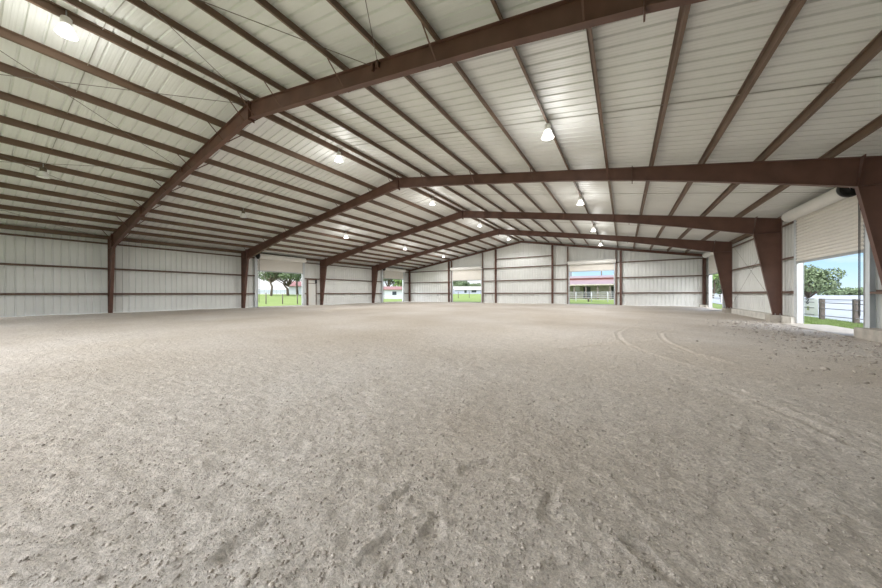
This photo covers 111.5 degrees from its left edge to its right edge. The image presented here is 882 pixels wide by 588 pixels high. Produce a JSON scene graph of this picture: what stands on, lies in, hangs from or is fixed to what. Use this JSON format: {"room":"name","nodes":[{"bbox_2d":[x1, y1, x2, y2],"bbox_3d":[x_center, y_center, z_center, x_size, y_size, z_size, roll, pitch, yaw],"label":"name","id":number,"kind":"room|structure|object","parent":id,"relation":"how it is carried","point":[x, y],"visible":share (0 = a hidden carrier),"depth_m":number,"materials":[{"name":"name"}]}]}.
{"room":"sports facility","nodes":[
{"label":"sports facility","id":0,"kind":"room"},
{"bbox_2d":[0,229,408,316],"bbox_3d":[-14.801,-1.184,28.595,0.252,4.952,38.642,0,0,31],"label":"wall","id":1,"kind":"structure","parent":0,"point":[41,274],"depth_m":19.61,"materials":[{"name":"white metal"}]},
{"bbox_2d":[0,224,409,270],"bbox_3d":[-14.744,-3.534,28.640,0.191,0.220,38.390,0,0,31],"label":"strut","id":2,"kind":"object","parent":1,"relation":"attached to","point":[2,226],"visible":0.73,"depth_m":19.75,"materials":[{"name":"brown metal"}]},
{"bbox_2d":[255,253,306,306],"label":"door","id":3,"kind":"structure","parent":1,"relation":"in","point":[263,262],"depth_m":27.73,"materials":[{"name":"metal"}]},
{"bbox_2d":[257,259,302,272],"bbox_3d":[-14.956,-2.701,28.123,0.054,1.250,4.340,0,0,31],"label":"curtain","id":4,"kind":"object","parent":3,"relation":"hanging from","point":[263,265],"depth_m":27.88,"materials":[{"name":"beige metal"}]},
{"bbox_2d":[259,254,305,262],"bbox_3d":[-14.733,-3.328,28.085,0.450,0.450,4.450,0,0,31],"label":"hood","id":5,"kind":"object","parent":3,"relation":"attached to","point":[262,257],"depth_m":27.78,"materials":[{"name":"white metal"}]},
{"bbox_2d":[306,279,316,304],"bbox_3d":[-13.318,-0.115,30.955,0.220,2.760,1.110,0,0,31],"label":"door","id":6,"kind":"structure","parent":1,"relation":"in","point":[311,285],"depth_m":30.97,"materials":[{"name":"white metal"}]},
{"bbox_2d":[382,267,405,302],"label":"door","id":7,"kind":"structure","parent":1,"relation":"in","point":[387,273],"depth_m":41.77,"materials":[{"name":"metal"}]},
{"bbox_2d":[383,271,402,278],"bbox_3d":[-6.605,-2.757,41.818,0.054,1.250,4.320,0,0,31],"label":"curtain","id":8,"kind":"object","parent":7,"relation":"hanging from","point":[386,274],"depth_m":41.59,"materials":[{"name":"beige metal"}]},
{"bbox_2d":[385,267,405,271],"bbox_3d":[-6.382,-3.364,41.779,0.450,0.450,4.430,0,0,31],"label":"hood","id":9,"kind":"object","parent":7,"relation":"attached to","point":[387,269],"depth_m":41.49,"materials":[{"name":"white metal"}]},
{"bbox_2d":[0,301,881,587],"bbox_3d":[-0.279,1.248,19.744,34.135,0.278,38.620,0,0,31],"label":"floor","id":10,"kind":"structure","parent":0,"point":[442,323],"depth_m":2.51,"materials":[{"name":"grey sand"}]},
{"bbox_2d":[101,0,706,312],"bbox_3d":[-6.268,-2.524,9.933,33.795,7.682,1.268,0,0,31],"label":"frame","id":11,"kind":"object","parent":10,"relation":"on","point":[561,17],"visible":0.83,"depth_m":6.31,"materials":[{"name":"red metal"}]},
{"bbox_2d":[0,210,52,210],"bbox_3d":[-20.248,-3.892,13.976,9.304,0.928,0.016,0,0,-23],"label":"rod","id":12,"kind":"object","parent":11,"relation":"attached to","point":[0,210],"visible":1,"depth_m":14.22,"materials":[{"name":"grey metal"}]},
{"bbox_2d":[3,210,105,238],"bbox_3d":[-20.248,-3.852,13.976,0.016,0.928,9.304,0,0,-5],"label":"rod","id":13,"kind":"object","parent":11,"relation":"attached to","point":[3,210],"visible":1,"depth_m":15.68,"materials":[{"name":"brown metal"}]},
{"bbox_2d":[1,155,137,210],"bbox_3d":[-15.447,-4.798,11.046,0.016,0.928,9.304,0,0,-5],"label":"rod","id":14,"kind":"object","parent":11,"relation":"attached to","point":[1,155],"visible":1,"depth_m":12.43,"materials":[{"name":"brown metal"}]},
{"bbox_2d":[0,161,180,172],"bbox_3d":[-15.420,-4.864,11.035,9.345,0.981,0.090,0,0,-23],"label":"rod","id":15,"kind":"object","parent":11,"relation":"attached to","point":[0,161],"visible":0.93,"depth_m":11.80,"materials":[{"name":"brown metal"}]},
{"bbox_2d":[1,51,182,171],"bbox_3d":[-10.667,-5.697,8.134,0.090,1.021,9.345,0,0,-4],"label":"rod","id":16,"kind":"object","parent":11,"relation":"attached to","point":[181,169],"visible":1,"depth_m":9.04,"materials":[{"name":"grey metal"}]},
{"bbox_2d":[0,74,247,104],"bbox_3d":[-10.646,-5.784,8.115,9.304,0.928,0.016,0,0,-23],"label":"rod","id":17,"kind":"object","parent":11,"relation":"attached to","point":[0,74],"visible":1,"depth_m":8.64,"materials":[{"name":"grey metal"}]},
{"bbox_2d":[143,0,242,96],"bbox_3d":[-5.885,-5.790,5.212,0.016,0.928,9.304,0,0,-5],"label":"rod","id":18,"kind":"object","parent":11,"relation":"attached to","point":[143,0],"visible":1,"depth_m":7.22,"materials":[{"name":"grey metal"}]},
{"bbox_2d":[0,204,424,265],"bbox_3d":[-12.288,-4.070,27.083,0.108,0.202,38.490,0,0,31],"label":"roof purlin","id":19,"kind":"structure","parent":11,"relation":"attached to","point":[5,207],"depth_m":18.68,"materials":[{"name":"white metal"}]},
{"bbox_2d":[0,153,458,256],"bbox_3d":[-7.646,-4.985,24.249,0.108,0.202,38.490,0,0,31],"label":"roof purlin","id":20,"kind":"structure","parent":11,"relation":"attached to","point":[26,161],"depth_m":14.79,"materials":[{"name":"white metal"}]},
{"bbox_2d":[36,164,50,178],"bbox_3d":[-15.326,-4.769,11.559,0.350,0.555,0.350,0,0,31],"label":"lamp","id":21,"kind":"object","parent":20,"relation":"hanging from","point":[42,173],"visible":0.98,"depth_m":11.51,"materials":[{"name":"metal"}]},
{"bbox_2d":[240,208,246,217],"bbox_3d":[-11.620,-4.785,17.637,0.350,0.555,0.350,0,0,31],"label":"lamp","id":22,"kind":"object","parent":20,"relation":"hanging from","point":[243,215],"visible":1,"depth_m":17.56,"materials":[{"name":"metal"}]},
{"bbox_2d":[0,136,467,254],"bbox_3d":[-6.485,-5.214,23.541,0.108,0.202,38.490,0,0,31],"label":"roof purlin","id":23,"kind":"structure","parent":11,"relation":"attached to","point":[5,140],"depth_m":13.36,"materials":[{"name":"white metal"}]},
{"bbox_2d":[0,115,476,252],"bbox_3d":[-5.325,-5.442,22.833,0.108,0.202,38.490,0,0,31],"label":"roof purlin","id":24,"kind":"structure","parent":11,"relation":"attached to","point":[3,119],"depth_m":12.38,"materials":[{"name":"brown metal"}]},
{"bbox_2d":[0,91,486,249],"bbox_3d":[-4.164,-5.671,22.124,0.108,0.202,38.490,0,0,31],"label":"roof purlin","id":25,"kind":"structure","parent":11,"relation":"attached to","point":[4,96],"depth_m":11.40,"materials":[{"name":"brown metal"}]},
{"bbox_2d":[0,62,496,246],"bbox_3d":[-3.003,-5.900,21.416,0.108,0.202,38.490,0,0,31],"label":"roof purlin","id":26,"kind":"structure","parent":11,"relation":"attached to","point":[4,67],"depth_m":10.47,"materials":[{"name":"brown metal"}]},
{"bbox_2d":[25,0,518,240],"bbox_3d":[-0.539,-6.386,19.912,0.108,0.202,38.490,0,0,31],"label":"roof purlin","id":27,"kind":"structure","parent":11,"relation":"attached to","point":[47,5],"depth_m":8.67,"materials":[{"name":"brown metal"}]},
{"bbox_2d":[54,10,77,40],"bbox_3d":[-8.503,-6.163,6.808,0.350,0.555,0.350,0,0,31],"label":"lamp","id":28,"kind":"object","parent":27,"relation":"hanging from","point":[64,28],"visible":1,"depth_m":6.78,"materials":[{"name":"metal"}]},
{"bbox_2d":[335,152,342,162],"bbox_3d":[-4.536,-6.181,13.313,0.350,0.555,0.350,0,0,31],"label":"lamp","id":29,"kind":"object","parent":27,"relation":"hanging from","point":[338,158],"visible":1,"depth_m":13.24,"materials":[{"name":"metal"}]},
{"bbox_2d":[199,0,374,71],"bbox_3d":[-5.859,-5.704,5.202,9.345,1.021,0.090,0,0,-23],"label":"rod","id":30,"kind":"object","parent":11,"relation":"attached to","point":[372,65],"visible":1,"depth_m":6.40,"materials":[{"name":"grey metal"}]},
{"bbox_2d":[188,0,548,242],"bbox_3d":[2.439,-5.907,18.097,0.108,0.202,38.490,0,0,31],"label":"roof purlin","id":31,"kind":"structure","parent":11,"relation":"attached to","point":[203,6],"depth_m":7.90,"materials":[{"name":"brown metal"}]},
{"bbox_2d":[365,0,379,68],"bbox_3d":[-1.102,-4.884,2.303,0.090,0.981,9.345,0,0,-4],"label":"rod","id":32,"kind":"object","parent":11,"relation":"attached to","point":[377,63],"visible":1,"depth_m":6.57,"materials":[{"name":"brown metal"}]},
{"bbox_2d":[649,0,806,249],"bbox_3d":[10.571,-4.329,13.142,0.108,0.202,38.490,0,0,31],"label":"roof purlin","id":33,"kind":"structure","parent":11,"relation":"attached to","point":[794,7],"depth_m":5.91,"materials":[{"name":"brown metal"}]},
{"bbox_2d":[667,30,881,250],"bbox_3d":[11.733,-4.104,12.435,0.108,0.202,38.490,0,0,31],"label":"roof purlin","id":34,"kind":"structure","parent":11,"relation":"attached to","point":[874,47],"depth_m":6.35,"materials":[{"name":"brown metal"}]},
{"bbox_2d":[685,114,881,252],"bbox_3d":[12.894,-3.879,11.727,0.108,0.202,38.490,0,0,31],"label":"roof purlin","id":35,"kind":"structure","parent":11,"relation":"attached to","point":[875,124],"depth_m":8.06,"materials":[{"name":"brown metal"}]},
{"bbox_2d":[0,319,881,587],"bbox_3d":[-0.913,1.258,17.708,33.004,0.297,29.557,0,0,31],"label":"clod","id":36,"kind":"object","parent":10,"relation":"on","point":[382,574],"visible":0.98,"depth_m":1.84,"materials":[{"name":"grey soil"}]},
{"bbox_2d":[448,262,449,301],"bbox_3d":[1.081,-1.613,41.337,0.200,5.665,0.200,0,0,31],"label":"post","id":37,"kind":"object","parent":10,"relation":"on","point":[448,262],"visible":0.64,"depth_m":41.26,"materials":[{"name":"red metal"}]},
{"bbox_2d":[495,250,496,302],"bbox_3d":[6.894,-2.189,37.791,0.200,6.802,0.200,0,0,31],"label":"post","id":38,"kind":"object","parent":10,"relation":"on","point":[495,250],"visible":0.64,"depth_m":37.71,"materials":[{"name":"red metal"}]},
{"bbox_2d":[320,208,782,314],"bbox_3d":[1.667,-2.558,22.944,33.795,7.682,1.268,0,0,31],"label":"frame","id":39,"kind":"object","parent":10,"relation":"on","point":[766,232],"visible":0.86,"depth_m":15.83,"materials":[{"name":"red metal"}]},
{"bbox_2d":[372,229,731,307],"bbox_3d":[5.634,-2.575,29.450,33.795,7.682,1.268,0,0,31],"label":"frame","id":40,"kind":"object","parent":10,"relation":"on","point":[722,250],"visible":0.88,"depth_m":23.34,"materials":[{"name":"red metal"}]},
{"bbox_2d":[551,245,553,303],"bbox_3d":[12.717,-2.174,34.240,0.200,6.755,0.200,0,0,31],"label":"post","id":41,"kind":"object","parent":10,"relation":"on","point":[552,274],"visible":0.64,"depth_m":34.19,"materials":[{"name":"red metal"}]},
{"bbox_2d":[408,241,705,304],"bbox_3d":[9.610,-2.591,35.970,33.755,7.598,0.200,0,0,31],"label":"portal","id":42,"kind":"object","parent":10,"relation":"on","point":[518,242],"visible":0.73,"depth_m":31.75,"materials":[{"name":"red metal"}]},
{"bbox_2d":[241,154,881,307],"bbox_3d":[-2.300,-2.541,16.439,33.795,7.682,1.268,0,0,31],"label":"frame","id":43,"kind":"object","parent":10,"relation":"on","point":[863,173],"visible":0.92,"depth_m":9.63,"materials":[{"name":"red metal"}]},
{"bbox_2d":[619,251,621,304],"bbox_3d":[18.425,-1.624,30.760,0.200,5.639,0.200,0,0,31],"label":"post","id":44,"kind":"object","parent":10,"relation":"on","point":[620,252],"visible":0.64,"depth_m":30.68,"materials":[{"name":"red metal"}]},
{"bbox_2d":[722,308,735,312],"bbox_3d":[19.908,1.293,20.739,0.600,0.625,0.680,0,0,31],"label":"pedestal","id":45,"kind":"object","parent":10,"relation":"on","point":[724,310],"visible":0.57,"depth_m":20.54,"materials":[{"name":"concrete"}]},
{"bbox_2d":[731,308,771,318],"bbox_3d":[18.108,1.304,17.375,0.370,0.620,6.900,0,0,31],"label":"curb","id":46,"kind":"object","parent":10,"relation":"on","point":[756,314],"visible":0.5,"depth_m":17.29,"materials":[{"name":"concrete"}]},
{"bbox_2d":[765,314,787,322],"bbox_3d":[15.941,1.310,14.234,0.600,0.625,0.680,0,0,31],"label":"pedestal","id":47,"kind":"object","parent":10,"relation":"on","point":[770,318],"visible":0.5,"depth_m":14.06,"materials":[{"name":"concrete"}]},
{"bbox_2d":[781,316,803,323],"bbox_3d":[15.685,1.314,13.401,0.370,0.620,0.969,0,0,31],"label":"curb","id":48,"kind":"object","parent":10,"relation":"on","point":[784,319],"visible":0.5,"depth_m":13.30,"materials":[{"name":"concrete"}]},
{"bbox_2d":[854,327,881,341],"bbox_3d":[12.062,1.340,7.575,0.490,0.600,3.831,0,0,31],"label":"curb","id":49,"kind":"object","parent":10,"relation":"on","point":[872,334],"visible":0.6,"depth_m":8.78,"materials":[{"name":"concrete"}]},
{"bbox_2d":[0,0,881,268],"bbox_3d":[-0.306,-5.115,19.716,34.395,2.914,39.192,0,0,31],"label":"ceiling","id":50,"kind":"structure","parent":0,"point":[723,40],"depth_m":8.55,"materials":[{"name":"metal"}]},
{"bbox_2d":[45,0,125,164],"bbox_3d":[-4.557,-5.083,5.061,25.558,2.817,0.018,0,0,31],"label":"conduit","id":51,"kind":"object","parent":50,"relation":"attached to","point":[124,0],"visible":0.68,"depth_m":8.06,"materials":[{"name":"grey metal"}]},
{"bbox_2d":[0,214,417,267],"bbox_3d":[-13.449,-3.841,27.791,0.108,0.202,38.490,0,0,31],"label":"roof purlin","id":52,"kind":"structure","parent":50,"relation":"attached to","point":[4,216],"depth_m":19.44,"materials":[{"name":"brown metal"}]},
{"bbox_2d":[0,194,432,263],"bbox_3d":[-11.128,-4.299,26.374,0.108,0.202,38.490,0,0,31],"label":"roof purlin","id":53,"kind":"structure","parent":50,"relation":"attached to","point":[2,196],"depth_m":17.54,"materials":[{"name":"brown metal"}]},
{"bbox_2d":[0,182,440,261],"bbox_3d":[-9.967,-4.528,25.666,0.108,0.202,38.490,0,0,31],"label":"roof purlin","id":54,"kind":"structure","parent":50,"relation":"attached to","point":[2,184],"depth_m":16.66,"materials":[{"name":"brown metal"}]},
{"bbox_2d":[0,169,449,259],"bbox_3d":[-8.806,-4.756,24.958,0.108,0.202,38.490,0,0,31],"label":"roof purlin","id":55,"kind":"structure","parent":50,"relation":"attached to","point":[2,171],"depth_m":15.70,"materials":[{"name":"brown metal"}]},
{"bbox_2d":[0,26,506,244],"bbox_3d":[-1.843,-6.129,20.707,0.108,0.202,38.490,0,0,31],"label":"roof purlin","id":56,"kind":"structure","parent":50,"relation":"attached to","point":[5,33],"depth_m":9.41,"materials":[{"name":"brown metal"}]},
{"bbox_2d":[62,0,523,240],"bbox_3d":[-0.027,-6.386,19.599,0.108,0.202,38.490,0,0,31],"label":"roof purlin","id":57,"kind":"structure","parent":50,"relation":"attached to","point":[87,9],"depth_m":8.56,"materials":[{"name":"brown metal"}]},
{"bbox_2d":[126,0,536,241],"bbox_3d":[1.278,-6.133,18.805,0.108,0.202,38.490,0,0,31],"label":"roof purlin","id":58,"kind":"structure","parent":50,"relation":"attached to","point":[140,4],"depth_m":8.25,"materials":[{"name":"brown metal"}]},
{"bbox_2d":[254,0,561,243],"bbox_3d":[3.601,-5.682,17.389,0.108,0.202,38.490,0,0,31],"label":"roof purlin","id":59,"kind":"structure","parent":50,"relation":"attached to","point":[266,5],"depth_m":8.21,"materials":[{"name":"brown metal"}]},
{"bbox_2d":[326,0,574,244],"bbox_3d":[4.763,-5.457,16.681,0.108,0.202,38.490,0,0,31],"label":"roof purlin","id":60,"kind":"structure","parent":50,"relation":"attached to","point":[333,3],"depth_m":7.95,"materials":[{"name":"brown metal"}]},
{"bbox_2d":[405,0,588,245],"bbox_3d":[5.924,-5.231,15.973,0.108,0.202,38.490,0,0,31],"label":"roof purlin","id":61,"kind":"structure","parent":50,"relation":"attached to","point":[410,3],"depth_m":7.66,"materials":[{"name":"brown metal"}]},
{"bbox_2d":[407,219,669,243],"bbox_3d":[7.084,-5.133,24.151,25.558,2.817,0.018,0,0,31],"label":"conduit","id":62,"kind":"object","parent":50,"relation":"attached to","point":[482,219],"visible":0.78,"depth_m":22.86,"materials":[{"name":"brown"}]},
{"bbox_2d":[490,0,602,245],"bbox_3d":[7.086,-5.006,15.266,0.108,0.202,38.490,0,0,31],"label":"roof purlin","id":63,"kind":"structure","parent":50,"relation":"attached to","point":[493,2],"depth_m":7.14,"materials":[{"name":"brown metal"}]},
{"bbox_2d":[541,118,553,140],"bbox_3d":[3.083,-4.795,8.671,0.350,0.555,0.350,0,0,31],"label":"lamp","id":64,"kind":"object","parent":63,"relation":"hanging from","point":[547,135],"visible":0.99,"depth_m":8.61,"materials":[{"name":"metal"}]},
{"bbox_2d":[577,193,583,204],"bbox_3d":[7.050,-4.812,15.177,0.350,0.555,0.350,0,0,31],"label":"lamp","id":65,"kind":"object","parent":63,"relation":"hanging from","point":[580,201],"visible":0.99,"depth_m":15.11,"materials":[{"name":"metal"}]},
{"bbox_2d":[245,76,881,207],"bbox_3d":[-0.851,-5.099,11.139,25.558,2.817,0.018,0,0,31],"label":"conduit","id":66,"kind":"object","parent":50,"relation":"attached to","point":[875,76],"visible":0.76,"depth_m":7.68,"materials":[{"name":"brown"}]},
{"bbox_2d":[350,192,816,229],"bbox_3d":[3.117,-5.116,17.645,25.558,2.817,0.018,0,0,31],"label":"conduit","id":67,"kind":"object","parent":50,"relation":"attached to","point":[751,192],"visible":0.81,"depth_m":13.88,"materials":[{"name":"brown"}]},
{"bbox_2d":[586,27,617,245],"bbox_3d":[8.248,-4.780,14.558,0.108,0.202,38.490,0,0,31],"label":"roof purlin","id":68,"kind":"structure","parent":50,"relation":"attached to","point":[588,30],"depth_m":7.16,"materials":[{"name":"brown metal"}]},
{"bbox_2d":[633,4,690,248],"bbox_3d":[9.409,-4.555,13.850,0.108,0.202,38.490,0,0,31],"label":"roof purlin","id":69,"kind":"structure","parent":50,"relation":"attached to","point":[683,13],"depth_m":6.35,"materials":[{"name":"brown metal"}]},
{"bbox_2d":[410,240,707,306],"bbox_3d":[9.732,-2.674,36.171,34.155,7.803,0.252,0,0,31],"label":"wall","id":70,"kind":"structure","parent":0,"point":[523,269],"depth_m":34.17,"materials":[{"name":"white metal"}]},
{"bbox_2d":[451,261,451,301],"bbox_3d":[1.460,-1.649,41.153,0.140,5.736,0.200,0,0,31],"label":"post","id":71,"kind":"object","parent":70,"relation":"attached to","point":[451,261],"visible":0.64,"depth_m":41.05,"materials":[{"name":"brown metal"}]},
{"bbox_2d":[450,266,483,302],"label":"door","id":72,"kind":"structure","parent":70,"relation":"in","point":[472,273],"depth_m":39.67,"materials":[{"name":"metal"}]},
{"bbox_2d":[450,266,481,270],"bbox_3d":[3.292,-3.383,39.715,4.570,0.450,0.450,0,0,31],"label":"hood","id":73,"kind":"object","parent":72,"relation":"attached to","point":[472,268],"depth_m":39.47,"materials":[{"name":"white metal"}]},
{"bbox_2d":[452,269,480,280],"bbox_3d":[3.395,-2.582,39.901,4.310,1.500,0.054,0,0,31],"label":"curtain","id":74,"kind":"object","parent":72,"relation":"hanging from","point":[459,275],"depth_m":39.88,"materials":[{"name":"beige metal"}]},
{"bbox_2d":[482,253,482,302],"bbox_3d":[5.395,-2.039,38.752,0.140,6.505,0.200,0,0,31],"label":"post","id":75,"kind":"object","parent":70,"relation":"attached to","point":[482,253],"visible":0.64,"depth_m":38.67,"materials":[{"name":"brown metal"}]},
{"bbox_2d":[567,247,567,303],"bbox_3d":[14.138,-2.039,33.421,0.140,6.481,0.200,0,0,31],"label":"post","id":76,"kind":"object","parent":70,"relation":"attached to","point":[567,247],"visible":0.64,"depth_m":33.35,"materials":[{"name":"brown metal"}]},
{"bbox_2d":[567,259,615,304],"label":"door","id":77,"kind":"structure","parent":70,"relation":"in","point":[602,264],"depth_m":32.00,"materials":[{"name":"metal"}]},
{"bbox_2d":[567,259,615,264],"bbox_3d":[15.979,-3.401,31.978,4.590,0.450,0.450,0,0,31],"label":"hood","id":78,"kind":"object","parent":77,"relation":"attached to","point":[602,261],"depth_m":31.70,"materials":[{"name":"white metal"}]},
{"bbox_2d":[569,263,613,270],"bbox_3d":[16.082,-2.947,32.164,4.330,0.875,0.054,0,0,31],"label":"curtain","id":79,"kind":"object","parent":77,"relation":"hanging from","point":[608,266],"depth_m":32.02,"materials":[{"name":"beige metal"}]},
{"bbox_2d":[615,250,616,304],"bbox_3d":[18.092,-1.658,31.011,0.140,5.708,0.200,0,0,31],"label":"post","id":80,"kind":"object","parent":70,"relation":"attached to","point":[615,250],"visible":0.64,"depth_m":30.90,"materials":[{"name":"brown metal"}]},
{"bbox_2d":[706,220,881,328],"bbox_3d":[14.233,-1.235,10.889,0.252,4.932,38.642,0,0,31],"label":"wall","id":81,"kind":"structure","parent":0,"point":[752,296],"depth_m":17.12,"materials":[{"name":"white metal"}]},
{"bbox_2d":[702,252,725,310],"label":"door","id":82,"kind":"structure","parent":81,"relation":"in","point":[712,269],"depth_m":25.76,"materials":[{"name":"metal"}]},
{"bbox_2d":[702,252,713,257],"bbox_3d":[22.322,-3.405,24.785,0.450,0.450,4.120,0,0,31],"label":"hood","id":83,"kind":"object","parent":82,"relation":"attached to","point":[707,254],"depth_m":25.31,"materials":[{"name":"white metal"}]},
{"bbox_2d":[708,255,716,273],"bbox_3d":[22.389,-2.526,24.488,0.054,1.625,4.320,0,0,31],"label":"curtain","id":84,"kind":"object","parent":82,"relation":"hanging from","point":[712,269],"depth_m":25.33,"materials":[{"name":"beige metal"}]},
{"bbox_2d":[729,216,783,244],"bbox_3d":[14.242,-3.575,10.964,0.191,0.220,38.390,0,0,31],"label":"strut","id":85,"kind":"object","parent":81,"relation":"attached to","point":[744,236],"visible":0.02,"depth_m":19.16,"materials":[{"name":"brown metal"}]},
{"bbox_2d":[780,187,875,337],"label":"door","id":86,"kind":"structure","parent":81,"relation":"in","point":[831,224],"depth_m":10.63,"materials":[{"name":"metal"}]},
{"bbox_2d":[781,187,850,221],"bbox_3d":[14.161,-3.370,11.402,0.450,0.450,4.110,0,0,31],"label":"hood","id":87,"kind":"object","parent":86,"relation":"attached to","point":[830,199],"depth_m":11.12,"materials":[{"name":"white metal"}]},
{"bbox_2d":[796,195,863,260],"bbox_3d":[14.229,-2.378,11.106,0.054,2.000,4.310,0,0,31],"label":"curtain","id":88,"kind":"object","parent":86,"relation":"hanging from","point":[836,229],"depth_m":10.74,"materials":[{"name":"beige metal"}]},
{"label":"outside","id":89,"kind":"structure","parent":0,"visible":0},
{"bbox_2d":[258,294,859,324],"bbox_3d":[45.750,0.549,89.230,360.000,1.320,320.000,0,0,31],"label":"ground","id":90,"kind":"structure","parent":89,"point":[276,299],"depth_m":46.56,"materials":[{"name":"green plant"}]},
{"bbox_2d":[258,289,285,293],"bbox_3d":[-52.366,-0.456,97.999,0.175,1.900,22.394,0,0,26],"label":"fence","id":91,"kind":"object","parent":90,"relation":"on","point":[261,291],"visible":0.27,"depth_m":95.70,"materials":[{"name":"grey paint"}]},
{"bbox_2d":[258,271,294,295],"bbox_3d":[-35.261,-3.035,62.376,8.841,7.485,6.991,0,0,-28],"label":"oak tree","id":92,"kind":"object","parent":90,"relation":"on","point":[271,279],"visible":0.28,"depth_m":61.87,"materials":[{"name":"green plant"}]},
{"bbox_2d":[260,272,301,295],"bbox_3d":[-34.663,-3.943,65.946,10.954,9.250,11.404,0,0,34],"label":"oak tree","id":93,"kind":"object","parent":90,"relation":"on","point":[299,276],"visible":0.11,"depth_m":65.68,"materials":[{"name":"green plant"}]},
{"bbox_2d":[288,281,301,293],"bbox_3d":[-37.590,-1.367,81.998,8.000,4.120,7.000,0,0,-25],"label":"house","id":94,"kind":"structure","parent":90,"relation":"on","point":[292,287],"depth_m":78.52,"materials":[{"name":"grey"}]},
{"bbox_2d":[296,274,301,294],"bbox_3d":[-35.704,-3.731,74.297,5.735,8.558,6.021,0,0,-31],"label":"shade tree","id":95,"kind":"object","parent":90,"relation":"on","point":[297,292],"visible":0.02,"depth_m":73.51,"materials":[{"name":"green plant"}]},
{"bbox_2d":[383,279,393,285],"bbox_3d":[-16.143,-3.586,92.243,7.207,8.455,7.041,0,0,-26],"label":"oak tree","id":96,"kind":"object","parent":90,"relation":"on","point":[384,280],"visible":0.06,"depth_m":91.95,"materials":[{"name":"green plant"}]},
{"bbox_2d":[383,286,401,298],"bbox_3d":[-10.891,-0.042,66.000,9.600,3.220,7.000,0,0,-9],"label":"house","id":97,"kind":"structure","parent":90,"relation":"on","point":[389,292],"depth_m":63.10,"materials":[{"name":"white"}]},
{"bbox_2d":[393,279,401,285],"bbox_3d":[-11.641,-2.754,84.159,5.552,7.165,6.526,0,0,31],"label":"shade tree","id":98,"kind":"object","parent":90,"relation":"on","point":[396,281],"visible":0.23,"depth_m":83.68,"materials":[{"name":"green plant"}]},
{"bbox_2d":[454,281,466,285],"bbox_3d":[7.528,-2.865,118.009,5.825,6.307,5.844,0,0,31],"label":"shade tree","id":99,"kind":"object","parent":90,"relation":"on","point":[459,283],"visible":0.5,"depth_m":116.69,"materials":[{"name":"green plant"}]},
{"bbox_2d":[453,286,480,293],"bbox_3d":[8.492,-0.950,97.999,9.800,3.020,8.000,0,0,-7],"label":"house","id":100,"kind":"structure","parent":90,"relation":"on","point":[461,289],"depth_m":94.80,"materials":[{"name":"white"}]},
{"bbox_2d":[573,286,579,296],"bbox_3d":[23.490,-0.168,52.001,1.000,2.350,0.060,0,0,31],"label":"sign","id":101,"kind":"object","parent":90,"relation":"on","point":[577,288],"visible":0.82,"depth_m":51.97,"materials":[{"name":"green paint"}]},
{"bbox_2d":[570,275,613,298],"bbox_3d":[27.581,-1.105,53.677,20.000,4.580,13.620,0,0,31],"label":"barn","id":102,"kind":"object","parent":90,"relation":"on","point":[600,285],"visible":0.26,"depth_m":50.55,"materials":[{"name":"red"}]},
{"bbox_2d":[570,292,613,301],"bbox_3d":[22.843,0.531,41.101,16.110,1.680,0.145,0,0,31],"label":"fence","id":103,"kind":"object","parent":90,"relation":"on","point":[591,297],"visible":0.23,"depth_m":42.11,"materials":[{"name":"grey paint"}]},
{"bbox_2d":[712,294,721,301],"bbox_3d":[36.062,0.638,39.501,0.183,1.479,5.976,0,0,30],"label":"gate","id":104,"kind":"object","parent":90,"relation":"on","point":[720,297],"visible":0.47,"depth_m":38.09,"materials":[{"name":"white metal"}]},
{"bbox_2d":[804,298,862,323],"bbox_3d":[19.207,0.847,14.517,0.177,1.436,22.952,0,0,24],"label":"fence","id":105,"kind":"object","parent":90,"relation":"on","point":[855,318],"visible":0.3,"depth_m":14.31,"materials":[{"name":"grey wood"}]},
{"bbox_2d":[804,298,817,315],"bbox_3d":[19.966,0.701,16.201,0.056,0.941,1.350,0,0,31],"label":"banner","id":106,"kind":"object","parent":105,"relation":"attached to","point":[807,303],"visible":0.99,"depth_m":16.14,"materials":[{"name":"white metal"}]},
{"bbox_2d":[804,315,862,328],"bbox_3d":[17.861,1.314,13.410,1.994,0.130,12.644,0,0,31],"label":"grass","id":107,"kind":"structure","parent":90,"relation":"on","point":[812,320],"depth_m":13.78,"materials":[{"name":"green plant"}]},
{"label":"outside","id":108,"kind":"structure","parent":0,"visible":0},
{"bbox_2d":[712,295,862,322],"bbox_3d":[145.607,0.425,65.231,162.500,1.091,247.000,0,0,31],"label":"lot","id":109,"kind":"structure","parent":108,"point":[828,312],"depth_m":29.45,"materials":[{"name":"white"}]},
{"bbox_2d":[712,274,720,297],"bbox_3d":[56.251,-2.352,62.337,6.399,7.282,6.520,0,0,31],"label":"shade tree","id":110,"kind":"object","parent":109,"relation":"on","point":[715,277],"visible":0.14,"depth_m":61.74,"materials":[{"name":"green plant"}]},
{"bbox_2d":[713,279,721,293],"bbox_3d":[63.614,-1.755,66.317,6.500,6.352,6.249,0,0,31],"label":"shade tree","id":111,"kind":"object","parent":109,"relation":"on","point":[718,280],"visible":0.06,"depth_m":66.36,"materials":[{"name":"green plant"}]},
{"bbox_2d":[804,264,848,297],"bbox_3d":[53.803,-1.437,44.395,7.472,5.849,6.736,0,0,0],"label":"oak tree","id":112,"kind":"object","parent":109,"relation":"on","point":[815,279],"visible":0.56,"depth_m":42.61,"materials":[{"name":"green plant"}]},
{"bbox_2d":[817,289,848,294],"bbox_3d":[196.726,-0.652,151.018,10.228,4.295,11.484,0,0,31],"label":"shade tree","id":113,"kind":"object","parent":109,"relation":"on","point":[840,292],"visible":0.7,"depth_m":148.53,"materials":[{"name":"green plant"}]},
{"bbox_2d":[835,287,857,294],"bbox_3d":[202.544,-1.326,150.296,10.311,4.700,8.057,0,0,31],"label":"shade tree","id":114,"kind":"object","parent":109,"relation":"on","point":[851,291],"visible":0.54,"depth_m":148.68,"materials":[{"name":"green plant"}]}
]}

